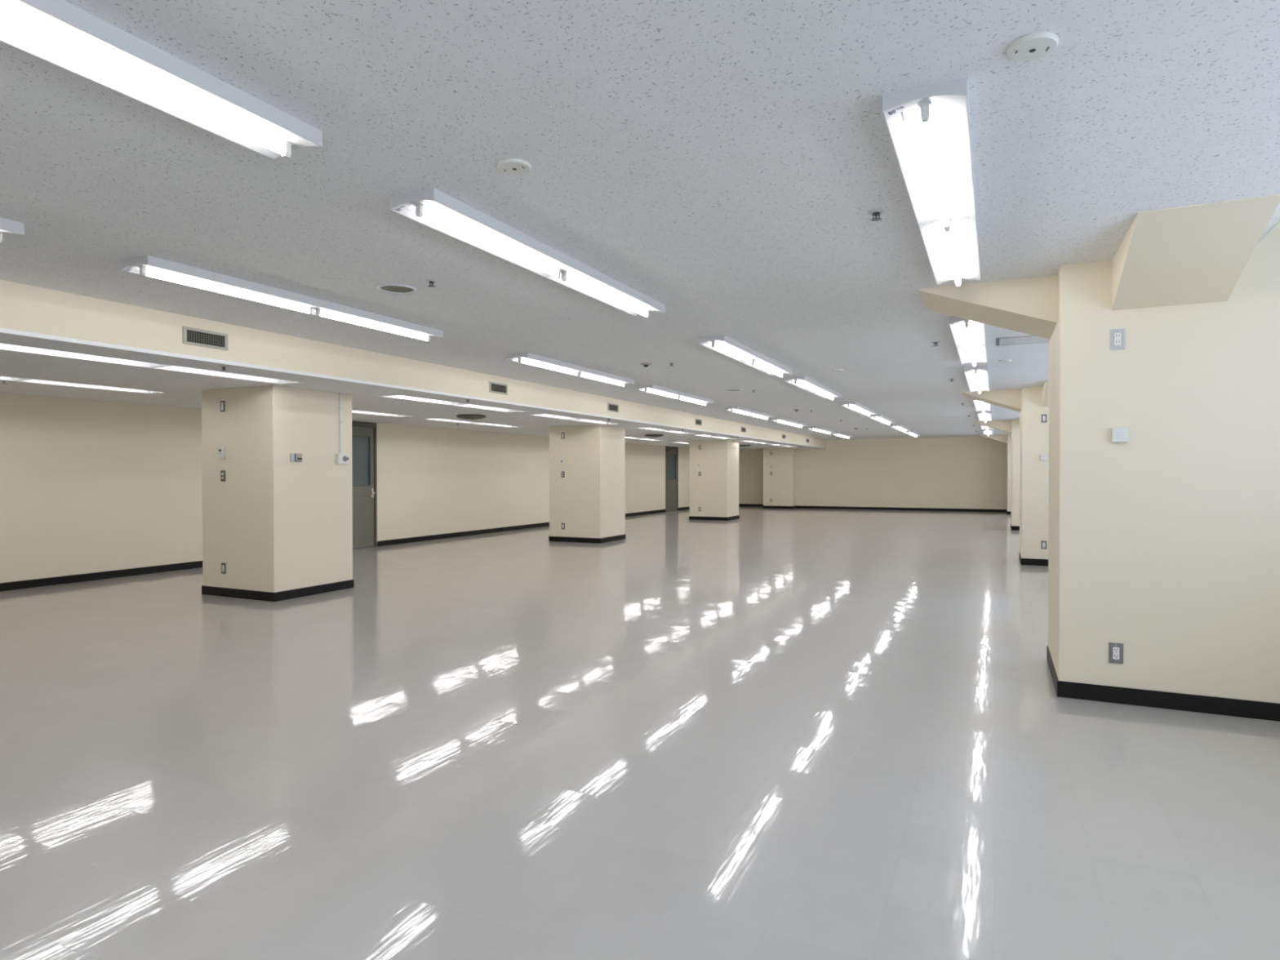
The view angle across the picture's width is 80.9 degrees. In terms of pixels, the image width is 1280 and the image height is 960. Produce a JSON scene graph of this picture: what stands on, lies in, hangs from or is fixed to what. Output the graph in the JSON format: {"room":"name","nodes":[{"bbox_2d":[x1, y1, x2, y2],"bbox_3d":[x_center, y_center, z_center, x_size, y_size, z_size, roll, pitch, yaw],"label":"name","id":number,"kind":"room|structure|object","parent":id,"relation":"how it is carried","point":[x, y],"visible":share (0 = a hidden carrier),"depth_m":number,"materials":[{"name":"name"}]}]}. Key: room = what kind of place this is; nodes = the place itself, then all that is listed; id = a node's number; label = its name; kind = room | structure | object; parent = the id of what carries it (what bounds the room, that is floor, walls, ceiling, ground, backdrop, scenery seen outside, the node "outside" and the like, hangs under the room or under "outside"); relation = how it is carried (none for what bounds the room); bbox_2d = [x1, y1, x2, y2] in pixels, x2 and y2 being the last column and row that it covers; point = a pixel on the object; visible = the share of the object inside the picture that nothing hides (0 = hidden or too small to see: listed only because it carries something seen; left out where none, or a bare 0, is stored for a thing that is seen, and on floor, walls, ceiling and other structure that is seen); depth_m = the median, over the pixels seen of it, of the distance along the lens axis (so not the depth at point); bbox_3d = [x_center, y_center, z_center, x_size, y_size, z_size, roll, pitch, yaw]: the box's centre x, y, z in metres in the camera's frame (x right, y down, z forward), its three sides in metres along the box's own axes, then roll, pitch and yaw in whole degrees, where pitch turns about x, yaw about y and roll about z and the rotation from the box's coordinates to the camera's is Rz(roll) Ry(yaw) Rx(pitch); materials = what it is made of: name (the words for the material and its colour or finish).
{"room":"empty office floor","nodes":[
{"label":"empty office floor","id":0,"kind":"room"},
{"bbox_2d":[0,392,689,582],"bbox_3d":[-3.673,-0.148,16.539,0.200,2.691,32.350,0,1,25],"label":"wall","id":1,"kind":"structure","parent":0,"point":[86,486],"depth_m":10.18,"materials":[{"name":"beige paint"}]},
{"bbox_2d":[0,506,689,591],"bbox_3d":[-3.631,1.151,16.394,0.007,0.096,31.700,0,1,25],"label":"baseboard","id":2,"kind":"structure","parent":1,"relation":"attached to","point":[20,584],"depth_m":10.21,"materials":[{"name":"black plastic"}]},
{"bbox_2d":[351,421,377,549],"bbox_3d":[-5.082,0.092,13.425,0.160,2.274,0.910,0,1,25],"label":"door","id":3,"kind":"structure","parent":1,"relation":"in","point":[364,446],"depth_m":13.59,"materials":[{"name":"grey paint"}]},
{"bbox_2d":[665,446,678,511],"bbox_3d":[1.133,-0.037,26.419,0.268,2.274,1.120,0,1,25],"label":"door","id":4,"kind":"structure","parent":1,"relation":"in","point":[671,452],"depth_m":26.48,"materials":[{"name":"green paint"}]},
{"bbox_2d":[0,333,818,449],"bbox_3d":[-1.541,-1.081,15.520,4.520,0.020,31.950,0,1,25],"label":"ceiling","id":5,"kind":"structure","parent":0,"point":[184,389],"depth_m":8.33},
{"bbox_2d":[0,376,167,393],"bbox_3d":[-6.095,-1.031,7.425,0.324,0.088,2.644,0,1,25],"label":"recessed light","id":6,"kind":"object","parent":5,"relation":"in","point":[3,378],"visible":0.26,"depth_m":7.95,"materials":[{"name":"white plastic"}]},
{"bbox_2d":[0,342,302,383],"bbox_3d":[-4.143,-1.024,6.500,0.324,0.088,2.644,0,1,25],"label":"recessed light","id":7,"kind":"object","parent":5,"relation":"in","point":[3,346],"visible":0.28,"depth_m":6.39,"materials":[{"name":"white plastic"}]},
{"bbox_2d":[351,409,412,417],"bbox_3d":[-4.370,-1.067,11.067,0.324,0.088,2.644,0,1,25],"label":"recessed light","id":8,"kind":"object","parent":5,"relation":"in","point":[353,411],"visible":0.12,"depth_m":11.85,"materials":[{"name":"white plastic"}]},
{"bbox_2d":[379,395,523,412],"bbox_3d":[-2.417,-1.060,10.142,0.324,0.088,2.644,0,1,25],"label":"recessed light","id":9,"kind":"object","parent":5,"relation":"in","point":[400,397],"visible":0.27,"depth_m":10.09,"materials":[{"name":"white plastic"}]},
{"bbox_2d":[450,413,491,419],"bbox_3d":[-2.664,-0.995,11.842,0.630,0.080,0.630,0,1,25],"label":"ceiling vent","id":10,"kind":"object","parent":5,"relation":"in","point":[461,415],"visible":1,"depth_m":11.68,"materials":[{"name":"white plastic"}]},
{"bbox_2d":[422,417,521,427],"bbox_3d":[-3.012,-1.095,13.932,0.324,0.088,2.644,0,1,25],"label":"recessed light","id":11,"kind":"object","parent":5,"relation":"in","point":[435,419],"visible":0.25,"depth_m":13.92,"materials":[{"name":"white plastic"}]},
{"bbox_2d":[531,413,617,424],"bbox_3d":[-1.060,-1.089,13.007,0.324,0.088,2.644,0,1,25],"label":"recessed light","id":12,"kind":"object","parent":5,"relation":"in","point":[538,415],"visible":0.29,"depth_m":13.00,"materials":[{"name":"white plastic"}]},
{"bbox_2d":[625,436,664,440],"bbox_3d":[0.027,-1.159,20.348,0.324,0.088,2.644,0,1,25],"label":"recessed light","id":13,"kind":"object","parent":5,"relation":"in","point":[625,437],"visible":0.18,"depth_m":20.38,"materials":[{"name":"white plastic"}]},
{"bbox_2d":[640,433,666,437],"bbox_3d":[0.332,-1.054,17.814,0.630,0.080,0.630,0,1,25],"label":"ceiling vent","id":14,"kind":"object","parent":5,"relation":"in","point":[651,435],"visible":1,"depth_m":17.65,"materials":[{"name":"white plastic"}]},
{"bbox_2d":[636,427,693,434],"bbox_3d":[0.622,-1.124,16.558,0.324,0.088,2.644,0,1,25],"label":"recessed light","id":15,"kind":"object","parent":5,"relation":"in","point":[650,428],"visible":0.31,"depth_m":16.57,"materials":[{"name":"white plastic"}]},
{"bbox_2d":[696,434,736,439],"bbox_3d":[1.979,-1.152,19.423,0.324,0.088,2.644,0,1,25],"label":"recessed light","id":16,"kind":"object","parent":5,"relation":"in","point":[703,435],"visible":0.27,"depth_m":19.44,"materials":[{"name":"white plastic"}]},
{"bbox_2d":[738,444,753,447],"bbox_3d":[3.397,-1.120,24.495,0.630,0.080,0.630,0,1,25],"label":"ceiling vent","id":17,"kind":"object","parent":5,"relation":"in","point":[740,445],"visible":0.9,"depth_m":24.30,"materials":[{"name":"white plastic"}]},
{"bbox_2d":[742,440,773,444],"bbox_3d":[3.598,-1.186,22.839,0.324,0.088,2.644,0,1,25],"label":"recessed light","id":18,"kind":"object","parent":5,"relation":"in","point":[742,441],"visible":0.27,"depth_m":22.88,"materials":[{"name":"white plastic"}]},
{"bbox_2d":[768,444,792,447],"bbox_3d":[4.912,-1.214,25.613,0.324,0.088,2.644,0,1,25],"label":"recessed light","id":19,"kind":"object","parent":5,"relation":"in","point":[769,444],"visible":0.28,"depth_m":25.59,"materials":[{"name":"white plastic"}]},
{"bbox_2d":[0,280,825,447],"bbox_3d":[0.296,-1.267,14.094,0.020,0.415,30.950,0,1,25],"label":"ceiling beam","id":20,"kind":"structure","parent":0,"point":[23,307],"depth_m":6.75,"materials":[{"name":"beige paint"}]},
{"bbox_2d":[182,326,228,351],"bbox_3d":[-3.497,-1.139,6.050,0.012,0.136,0.380,0,1,25],"label":"air vent","id":21,"kind":"object","parent":20,"relation":"in","point":[193,336],"visible":1,"depth_m":6.04,"materials":[{"name":"grey metal"}]},
{"bbox_2d":[0,328,825,448],"bbox_3d":[0.284,-1.051,14.102,0.053,0.028,30.950,0,1,25],"label":"trim","id":22,"kind":"structure","parent":20,"relation":"attached to","point":[2,330],"depth_m":6.69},
{"bbox_2d":[488,381,507,395],"bbox_3d":[-1.810,-1.174,9.610,0.012,0.136,0.380,0,1,25],"label":"air vent","id":23,"kind":"object","parent":20,"relation":"in","point":[496,388],"visible":1,"depth_m":9.61,"materials":[{"name":"grey metal"}]},
{"bbox_2d":[607,402,618,413],"bbox_3d":[-0.445,-1.202,12.493,0.012,0.136,0.380,0,1,25],"label":"air vent","id":24,"kind":"object","parent":20,"relation":"in","point":[613,407],"visible":1,"depth_m":12.48,"materials":[{"name":"grey metal"}]},
{"bbox_2d":[695,418,702,426],"bbox_3d":[1.255,-1.238,16.081,0.012,0.136,0.380,0,1,25],"label":"air vent","id":25,"kind":"object","parent":20,"relation":"in","point":[698,422],"visible":1,"depth_m":16.06,"materials":[{"name":"grey metal"}]},
{"bbox_2d":[0,506,1279,959],"bbox_3d":[1.954,1.277,13.887,12.650,0.120,32.350,0,1,25],"label":"floor","id":26,"kind":"structure","parent":0,"point":[762,734],"depth_m":3.42,"materials":[{"name":"grey tile"}]},
{"bbox_2d":[201,385,354,601],"bbox_3d":[-4.137,0.135,8.611,1.164,2.276,1.084,0,1,25],"label":"pillar","id":27,"kind":"structure","parent":26,"relation":"on","point":[282,529],"depth_m":8.18,"materials":[{"name":"beige paint"}]},
{"bbox_2d":[218,446,225,458],"bbox_3d":[-4.575,-0.302,8.205,0.078,0.132,0.030,0,1,25],"label":"light switch","id":28,"kind":"object","parent":27,"relation":"attached to","point":[220,448],"visible":1,"depth_m":8.20,"materials":[{"name":"white plastic"}]},
{"bbox_2d":[220,470,225,481],"bbox_3d":[-4.565,-0.045,8.213,0.072,0.120,0.012,0,1,25],"label":"light switch","id":29,"kind":"object","parent":27,"relation":"attached to","point":[222,472],"visible":1,"depth_m":8.21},
{"bbox_2d":[220,400,225,412],"bbox_3d":[-4.566,-0.806,8.207,0.072,0.120,0.009,0,1,25],"label":"plate","id":30,"kind":"object","parent":27,"relation":"attached to","point":[222,402],"visible":1,"depth_m":8.20,"materials":[{"name":"white plastic"}]},
{"bbox_2d":[221,562,226,573],"bbox_3d":[-4.564,0.968,8.223,0.072,0.120,0.010,0,1,25],"label":"power outlet","id":31,"kind":"object","parent":27,"relation":"attached to","point":[223,565],"visible":1,"depth_m":8.22,"materials":[{"name":"silver metal"}]},
{"bbox_2d":[289,453,302,462],"bbox_3d":[-3.719,-0.243,8.125,0.020,0.090,0.148,0,1,25],"label":"wall plate","id":32,"kind":"object","parent":27,"relation":"attached to","point":[294,457],"visible":1,"depth_m":8.12,"materials":[{"name":"metal"}]},
{"bbox_2d":[338,392,342,453],"bbox_3d":[-3.457,-0.655,8.675,0.020,0.698,0.035,0,1,25],"label":"conduit","id":33,"kind":"object","parent":27,"relation":"attached to","point":[340,408],"visible":1,"depth_m":8.66,"materials":[{"name":"white plastic"}]},
{"bbox_2d":[336,453,348,463],"bbox_3d":[-3.438,-0.245,8.681,0.052,0.120,0.150,0,1,25],"label":"junction box","id":34,"kind":"object","parent":27,"relation":"attached to","point":[340,458],"visible":1,"depth_m":8.65,"materials":[{"name":"white plastic"}]},
{"bbox_2d":[548,424,625,543],"bbox_3d":[-1.052,0.070,15.123,1.164,2.276,1.084,0,1,25],"label":"pillar","id":35,"kind":"structure","parent":26,"relation":"on","point":[589,500],"depth_m":14.67,"materials":[{"name":"beige paint"}]},
{"bbox_2d":[688,440,739,520],"bbox_3d":[2.175,0.003,21.937,1.164,2.276,1.084,0,1,25],"label":"pillar","id":36,"kind":"structure","parent":26,"relation":"on","point":[716,491],"depth_m":21.46,"materials":[{"name":"beige paint"}]},
{"bbox_2d":[763,448,796,508],"bbox_3d":[5.479,-0.066,28.910,1.164,2.276,1.257,0,1,25],"label":"pillar","id":37,"kind":"structure","parent":26,"relation":"on","point":[780,486],"depth_m":28.34,"materials":[{"name":"beige paint"}]},
{"bbox_2d":[979,434,1011,514],"bbox_3d":[12.233,-0.340,24.087,2.429,2.900,1.900,0,1,25],"label":"pillar","id":38,"kind":"structure","parent":26,"relation":"on","point":[1004,438],"depth_m":24.20,"materials":[{"name":"beige paint"}]},
{"bbox_2d":[973,419,1019,529],"bbox_3d":[9.121,-0.275,17.517,2.429,2.900,1.900,0,1,25],"label":"pillar","id":39,"kind":"structure","parent":26,"relation":"on","point":[1012,427],"depth_m":17.62,"materials":[{"name":"beige paint"}]},
{"bbox_2d":[961,379,1048,565],"bbox_3d":[5.961,-0.208,10.848,2.429,2.900,1.900,0,1,25],"label":"pillar","id":40,"kind":"structure","parent":26,"relation":"on","point":[1032,402],"depth_m":10.91,"materials":[{"name":"beige paint"}]},
{"bbox_2d":[1040,540,1046,549],"bbox_3d":[5.838,0.939,10.849,0.072,0.120,0.010,0,1,25],"label":"power outlet","id":41,"kind":"object","parent":40,"relation":"attached to","point":[1043,544],"visible":1,"depth_m":10.85,"materials":[{"name":"silver metal"}]},
{"bbox_2d":[1040,413,1046,422],"bbox_3d":[5.832,-0.888,10.834,0.072,0.120,0.010,0,1,25],"label":"power outlet","id":42,"kind":"object","parent":40,"relation":"attached to","point":[1043,419],"visible":1,"depth_m":10.83,"materials":[{"name":"silver metal"}]},
{"bbox_2d":[1040,454,1047,460],"bbox_3d":[5.829,-0.328,10.832,0.080,0.084,0.027,0,1,25],"label":"sensor box","id":43,"kind":"object","parent":40,"relation":"attached to","point":[1043,457],"visible":1,"depth_m":10.82,"materials":[{"name":"white plastic"}]},
{"bbox_2d":[919,194,1279,721],"bbox_3d":[2.901,-0.144,4.389,2.429,2.900,1.900,0,1,25],"label":"pillar","id":44,"kind":"structure","parent":26,"relation":"on","point":[1164,541],"depth_m":4.26,"materials":[{"name":"beige paint"}]},
{"bbox_2d":[1108,642,1123,663],"bbox_3d":[2.783,1.013,4.388,0.072,0.120,0.010,0,1,25],"label":"power outlet","id":45,"kind":"object","parent":44,"relation":"attached to","point":[1115,650],"visible":1,"depth_m":4.38,"materials":[{"name":"silver metal"}]},
{"bbox_2d":[1110,328,1124,350],"bbox_3d":[2.781,-0.819,4.371,0.072,0.120,0.010,0,1,25],"label":"power outlet","id":46,"kind":"object","parent":44,"relation":"attached to","point":[1117,335],"visible":1,"depth_m":4.37,"materials":[{"name":"metal"}]},
{"bbox_2d":[1111,427,1128,442],"bbox_3d":[2.789,-0.262,4.364,0.080,0.084,0.027,0,1,25],"label":"sensor box","id":47,"kind":"object","parent":44,"relation":"attached to","point":[1118,434],"visible":1,"depth_m":4.35,"materials":[{"name":"white plastic"}]},
{"bbox_2d":[1257,222,1279,243],"bbox_3d":[6.662,-1.401,11.077,0.012,0.104,30.950,0,1,25],"label":"trim","id":48,"kind":"structure","parent":44,"relation":"attached to","point":[1277,224],"depth_m":3.87,"materials":[{"name":"white"}]},
{"bbox_2d":[0,0,1279,439],"bbox_3d":[3.481,-1.413,12.584,7.028,0.100,30.950,0,1,25],"label":"ceiling","id":49,"kind":"structure","parent":0,"point":[725,163],"depth_m":3.04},
{"bbox_2d":[0,217,24,242],"bbox_3d":[-3.714,-1.218,2.638,0.255,0.089,2.530,0,1,25],"label":"fluorescent light","id":50,"kind":"object","parent":49,"relation":"attached to","point":[7,227],"visible":1,"depth_m":3.69,"materials":[{"name":"white plastic"}]},
{"bbox_2d":[0,231,3,242],"bbox_3d":[-3.195,-1.212,3.736,0.036,0.055,0.028,0,1,25],"label":"socket","id":51,"kind":"object","parent":50,"relation":"attached to","point":[1,232],"depth_m":3.74,"materials":[{"name":"white plastic"}]},
{"bbox_2d":[0,0,322,159],"bbox_3d":[-1.810,-1.210,1.637,0.255,0.089,2.530,0,1,25],"label":"fluorescent light","id":52,"kind":"object","parent":49,"relation":"attached to","point":[59,33],"visible":1,"depth_m":2.25,"materials":[{"name":"white plastic"}]},
{"bbox_2d":[279,140,292,158],"bbox_3d":[-1.290,-1.204,2.734,0.036,0.055,0.028,0,1,25],"label":"socket","id":53,"kind":"object","parent":52,"relation":"attached to","point":[286,145],"depth_m":2.72,"materials":[{"name":"white plastic"}]},
{"bbox_2d":[120,255,443,342],"bbox_3d":[-2.374,-1.246,5.467,0.255,0.089,2.530,0,1,25],"label":"fluorescent light","id":54,"kind":"object","parent":49,"relation":"attached to","point":[145,265],"visible":1,"depth_m":5.04,"materials":[{"name":"white plastic"}]},
{"bbox_2d":[138,266,146,275],"bbox_3d":[-2.894,-1.218,4.370,0.036,0.055,0.028,0,1,25],"label":"socket","id":55,"kind":"object","parent":54,"relation":"attached to","point":[143,272],"depth_m":4.36,"materials":[{"name":"white plastic"}]},
{"bbox_2d":[306,306,313,314],"bbox_3d":[-2.390,-1.228,5.434,0.036,0.055,0.028,0,1,25],"label":"socket","id":56,"kind":"object","parent":54,"relation":"attached to","point":[309,308],"depth_m":5.42,"materials":[{"name":"white plastic"}]},
{"bbox_2d":[315,308,321,316],"bbox_3d":[-2.359,-1.229,5.500,0.036,0.055,0.028,0,1,25],"label":"socket","id":57,"kind":"object","parent":54,"relation":"attached to","point":[318,313],"depth_m":5.49,"materials":[{"name":"white plastic"}]},
{"bbox_2d":[425,335,431,342],"bbox_3d":[-1.855,-1.240,6.564,0.036,0.055,0.028,0,1,25],"label":"socket","id":58,"kind":"object","parent":54,"relation":"attached to","point":[428,337],"depth_m":6.55,"materials":[{"name":"white plastic"}]},
{"bbox_2d":[377,283,417,294],"bbox_3d":[-1.629,-1.281,5.042,0.256,0.011,0.256,0,1,25],"label":"ceiling speaker","id":59,"kind":"object","parent":49,"relation":"attached to","point":[401,289],"visible":1,"depth_m":5.04,"materials":[{"name":"white plastic"}]},
{"bbox_2d":[380,285,413,292],"bbox_3d":[-1.629,-1.286,5.042,0.216,0.001,0.216,0,1,25],"label":"speaker grille","id":60,"kind":"object","parent":59,"relation":"attached to","point":[383,288],"depth_m":5.04,"materials":[{"name":"beige metal"}]},
{"bbox_2d":[425,279,438,287],"bbox_3d":[-1.343,-1.267,4.840,0.080,0.036,0.080,0,1,25],"label":"sprinkler head","id":61,"kind":"object","parent":49,"relation":"attached to","point":[433,282],"visible":1,"depth_m":4.83},
{"bbox_2d":[497,158,531,174],"bbox_3d":[-0.506,-1.260,3.027,0.132,0.017,0.132,0,1,20],"label":"smoke detector","id":62,"kind":"object","parent":49,"relation":"attached to","point":[509,166],"visible":1,"depth_m":3.01,"materials":[{"name":"white plastic"}]},
{"bbox_2d":[389,187,665,317],"bbox_3d":[-0.470,-1.238,4.465,0.255,0.089,2.530,0,1,25],"label":"fluorescent light","id":63,"kind":"object","parent":49,"relation":"attached to","point":[433,208],"visible":1,"depth_m":3.96,"materials":[{"name":"white metal"}]},
{"bbox_2d":[413,203,424,217],"bbox_3d":[-0.990,-1.210,3.368,0.036,0.055,0.028,0,1,25],"label":"socket","id":64,"kind":"object","parent":63,"relation":"attached to","point":[420,212],"depth_m":3.36,"materials":[{"name":"white plastic"}]},
{"bbox_2d":[554,268,561,278],"bbox_3d":[-0.485,-1.221,4.433,0.036,0.055,0.028,0,1,25],"label":"socket","id":65,"kind":"object","parent":63,"relation":"attached to","point":[558,270],"depth_m":4.42,"materials":[{"name":"white plastic"}]},
{"bbox_2d":[560,271,568,281],"bbox_3d":[-0.454,-1.222,4.498,0.036,0.055,0.028,0,1,25],"label":"socket","id":66,"kind":"object","parent":63,"relation":"attached to","point":[564,273],"depth_m":4.49,"materials":[{"name":"white plastic"}]},
{"bbox_2d":[644,310,649,317],"bbox_3d":[0.050,-1.232,5.562,0.036,0.055,0.028,0,1,25],"label":"socket","id":67,"kind":"object","parent":63,"relation":"attached to","point":[646,315],"depth_m":5.55,"materials":[{"name":"white plastic"}]},
{"bbox_2d":[506,352,634,386],"bbox_3d":[-0.735,-1.280,8.928,0.255,0.089,2.530,0,1,25],"label":"fluorescent light","id":68,"kind":"object","parent":49,"relation":"attached to","point":[528,358],"visible":1,"depth_m":8.58,"materials":[{"name":"white metal"}]},
{"bbox_2d":[640,362,651,367],"bbox_3d":[0.068,-1.301,8.509,0.124,0.040,0.124,0,1,25],"label":"detector","id":69,"kind":"object","parent":49,"relation":"attached to","point":[645,364],"visible":1,"depth_m":8.47,"materials":[{"name":"white plastic"}]},
{"bbox_2d":[635,384,713,405],"bbox_3d":[0.601,-1.308,11.748,0.255,0.089,2.530,0,1,25],"label":"fluorescent light","id":70,"kind":"object","parent":49,"relation":"attached to","point":[652,388],"visible":1,"depth_m":11.42,"materials":[{"name":"white metal"}]},
{"bbox_2d":[724,388,742,391],"bbox_3d":[1.402,-1.343,11.207,0.256,0.011,0.256,0,1,25],"label":"ceiling speaker","id":71,"kind":"object","parent":49,"relation":"attached to","point":[730,389],"visible":1,"depth_m":11.21,"materials":[{"name":"white metal"}]},
{"bbox_2d":[697,335,793,377],"bbox_3d":[1.191,-1.273,7.971,0.255,0.089,2.530,0,1,25],"label":"fluorescent light","id":72,"kind":"object","parent":49,"relation":"attached to","point":[723,344],"visible":1,"depth_m":7.59,"materials":[{"name":"white plastic"}]},
{"bbox_2d":[724,406,773,419],"bbox_3d":[2.249,-1.343,15.227,0.255,0.089,2.530,0,1,25],"label":"fluorescent light","id":73,"kind":"object","parent":49,"relation":"attached to","point":[735,409],"visible":1,"depth_m":14.88,"materials":[{"name":"white plastic"}]},
{"bbox_2d":[770,417,806,427],"bbox_3d":[3.611,-1.371,18.100,0.255,0.089,2.530,0,1,25],"label":"fluorescent light","id":74,"kind":"object","parent":49,"relation":"attached to","point":[783,420],"visible":1,"depth_m":17.73,"materials":[{"name":"white plastic"}]},
{"bbox_2d":[785,375,841,399],"bbox_3d":[2.535,-1.301,10.809,0.255,0.089,2.530,0,1,25],"label":"fluorescent light","id":75,"kind":"object","parent":49,"relation":"attached to","point":[803,382],"visible":1,"depth_m":10.45,"materials":[{"name":"white plastic"}]},
{"bbox_2d":[806,426,834,434],"bbox_3d":[5.173,-1.404,21.399,0.255,0.089,2.530,0,1,25],"label":"fluorescent light","id":76,"kind":"object","parent":49,"relation":"attached to","point":[815,428],"visible":1,"depth_m":21.01,"materials":[{"name":"white plastic"}]},
{"bbox_2d":[830,432,853,438],"bbox_3d":[6.543,-1.433,24.291,0.255,0.089,2.530,0,1,25],"label":"fluorescent light","id":77,"kind":"object","parent":49,"relation":"attached to","point":[840,434],"visible":1,"depth_m":23.91,"materials":[{"name":"white plastic"}]},
{"bbox_2d":[840,401,875,416],"bbox_3d":[4.184,-1.336,14.288,0.255,0.089,2.530,0,1,25],"label":"fluorescent light","id":78,"kind":"object","parent":49,"relation":"attached to","point":[855,406],"visible":1,"depth_m":13.91,"materials":[{"name":"white plastic"}]},
{"bbox_2d":[867,208,884,221],"bbox_3d":[1.124,-1.258,3.571,0.080,0.036,0.080,0,1,25],"label":"sprinkler head","id":79,"kind":"object","parent":49,"relation":"attached to","point":[874,212],"visible":1,"depth_m":3.56},
{"bbox_2d":[868,414,895,425],"bbox_3d":[5.554,-1.364,17.180,0.255,0.089,2.530,0,1,25],"label":"fluorescent light","id":80,"kind":"object","parent":49,"relation":"attached to","point":[882,419],"visible":1,"depth_m":16.87,"materials":[{"name":"white plastic"}]},
{"bbox_2d":[889,424,910,432],"bbox_3d":[7.116,-1.397,20.478,0.255,0.089,2.530,0,1,25],"label":"fluorescent light","id":81,"kind":"object","parent":49,"relation":"attached to","point":[900,428],"visible":1,"depth_m":20.05,"materials":[{"name":"white plastic"}]},
{"bbox_2d":[903,431,920,437],"bbox_3d":[8.486,-1.426,23.370,0.255,0.089,2.530,0,1,25],"label":"fluorescent light","id":82,"kind":"object","parent":49,"relation":"attached to","point":[912,433],"visible":0.88,"depth_m":22.95,"materials":[{"name":"white plastic"}]},
{"bbox_2d":[882,77,981,287],"bbox_3d":[1.453,-1.232,3.554,0.255,0.089,2.530,0,1,25],"label":"fluorescent light","id":83,"kind":"object","parent":49,"relation":"attached to","point":[929,126],"visible":1,"depth_m":2.94,"materials":[{"name":"white plastic"}]},
{"bbox_2d":[919,102,931,122],"bbox_3d":[0.933,-1.204,2.457,0.036,0.055,0.028,0,1,25],"label":"socket","id":84,"kind":"object","parent":83,"relation":"attached to","point":[925,107],"depth_m":2.45,"materials":[{"name":"white plastic"}]},
{"bbox_2d":[943,214,951,227],"bbox_3d":[1.438,-1.214,3.522,0.036,0.055,0.028,0,1,25],"label":"socket","id":85,"kind":"object","parent":83,"relation":"attached to","point":[946,225],"depth_m":3.51,"materials":[{"name":"white plastic"}]},
{"bbox_2d":[944,219,951,232],"bbox_3d":[1.469,-1.215,3.587,0.036,0.055,0.028,0,1,25],"label":"socket","id":86,"kind":"object","parent":83,"relation":"attached to","point":[946,229],"depth_m":3.58,"materials":[{"name":"white plastic"}]},
{"bbox_2d":[948,315,987,366],"bbox_3d":[3.114,-1.266,7.060,0.255,0.089,2.530,0,1,25],"label":"fluorescent light","id":87,"kind":"object","parent":49,"relation":"attached to","point":[969,336],"visible":0.99,"depth_m":6.73,"materials":[{"name":"white plastic"}]},
{"bbox_2d":[964,320,968,328],"bbox_3d":[2.595,-1.238,5.963,0.036,0.055,0.028,0,1,25],"label":"socket","id":88,"kind":"object","parent":87,"relation":"attached to","point":[966,325],"depth_m":5.95,"materials":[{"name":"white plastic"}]},
{"bbox_2d":[964,365,989,394],"bbox_3d":[4.459,-1.294,9.898,0.255,0.089,2.530,0,1,25],"label":"fluorescent light","id":89,"kind":"object","parent":49,"relation":"attached to","point":[977,377],"visible":1,"depth_m":9.47,"materials":[{"name":"white plastic"}]},
{"bbox_2d":[973,399,991,413],"bbox_3d":[6.107,-1.329,13.377,0.255,0.089,2.530,0,1,25],"label":"fluorescent light","id":90,"kind":"object","parent":49,"relation":"attached to","point":[980,406],"visible":0.66,"depth_m":13.49,"materials":[{"name":"white plastic"}]},
{"bbox_2d":[977,410,991,422],"bbox_3d":[7.477,-1.358,16.269,0.255,0.089,2.530,0,1,25],"label":"fluorescent light","id":91,"kind":"object","parent":49,"relation":"attached to","point":[987,415],"visible":0.98,"depth_m":15.88,"materials":[{"name":"white plastic"}]},
{"bbox_2d":[982,428,992,435],"bbox_3d":[10.409,-1.419,22.459,0.255,0.089,2.530,0,1,25],"label":"fluorescent light","id":92,"kind":"object","parent":49,"relation":"attached to","point":[984,431],"visible":0.96,"depth_m":22.04,"materials":[{"name":"white plastic"}]},
{"bbox_2d":[998,359,1011,362],"bbox_3d":[4.040,-1.315,8.309,0.132,0.017,0.132,0,1,25],"label":"smoke detector","id":93,"kind":"object","parent":49,"relation":"attached to","point":[1006,360],"visible":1,"depth_m":8.28,"materials":[{"name":"white plastic"}]},
{"bbox_2d":[995,335,1048,346],"bbox_3d":[3.609,-1.309,7.025,0.500,0.004,0.450,0,1,25],"label":"access hatch","id":94,"kind":"object","parent":49,"relation":"attached to","point":[1028,339],"visible":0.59,"depth_m":7.05,"materials":[{"name":"metal"}]},
{"bbox_2d":[1007,31,1058,61],"bbox_3d":[1.140,-1.254,2.181,0.132,0.017,0.132,0,1,11],"label":"smoke detector","id":95,"kind":"object","parent":49,"relation":"attached to","point":[1035,46],"visible":1,"depth_m":2.16,"materials":[{"name":"white plastic"}]},
{"bbox_2d":[738,449,763,504],"bbox_3d":[4.503,-0.087,30.178,3.300,2.296,0.200,0,1,25],"label":"wall","id":96,"kind":"structure","parent":0,"point":[750,461],"depth_m":30.09,"materials":[{"name":"beige paint"}]},
{"bbox_2d":[795,436,1007,509],"bbox_3d":[9.898,-0.413,26.789,9.350,3.000,0.200,0,1,25],"label":"wall","id":97,"kind":"structure","parent":0,"point":[948,472],"depth_m":26.86,"materials":[{"name":"beige paint"}]},
{"bbox_2d":[738,503,1006,512],"bbox_3d":[8.381,1.034,27.553,12.222,0.096,0.678,0,1,30],"label":"baseboard","id":98,"kind":"structure","parent":97,"relation":"attached to","point":[740,504],"depth_m":27.06,"materials":[{"name":"black plastic"}]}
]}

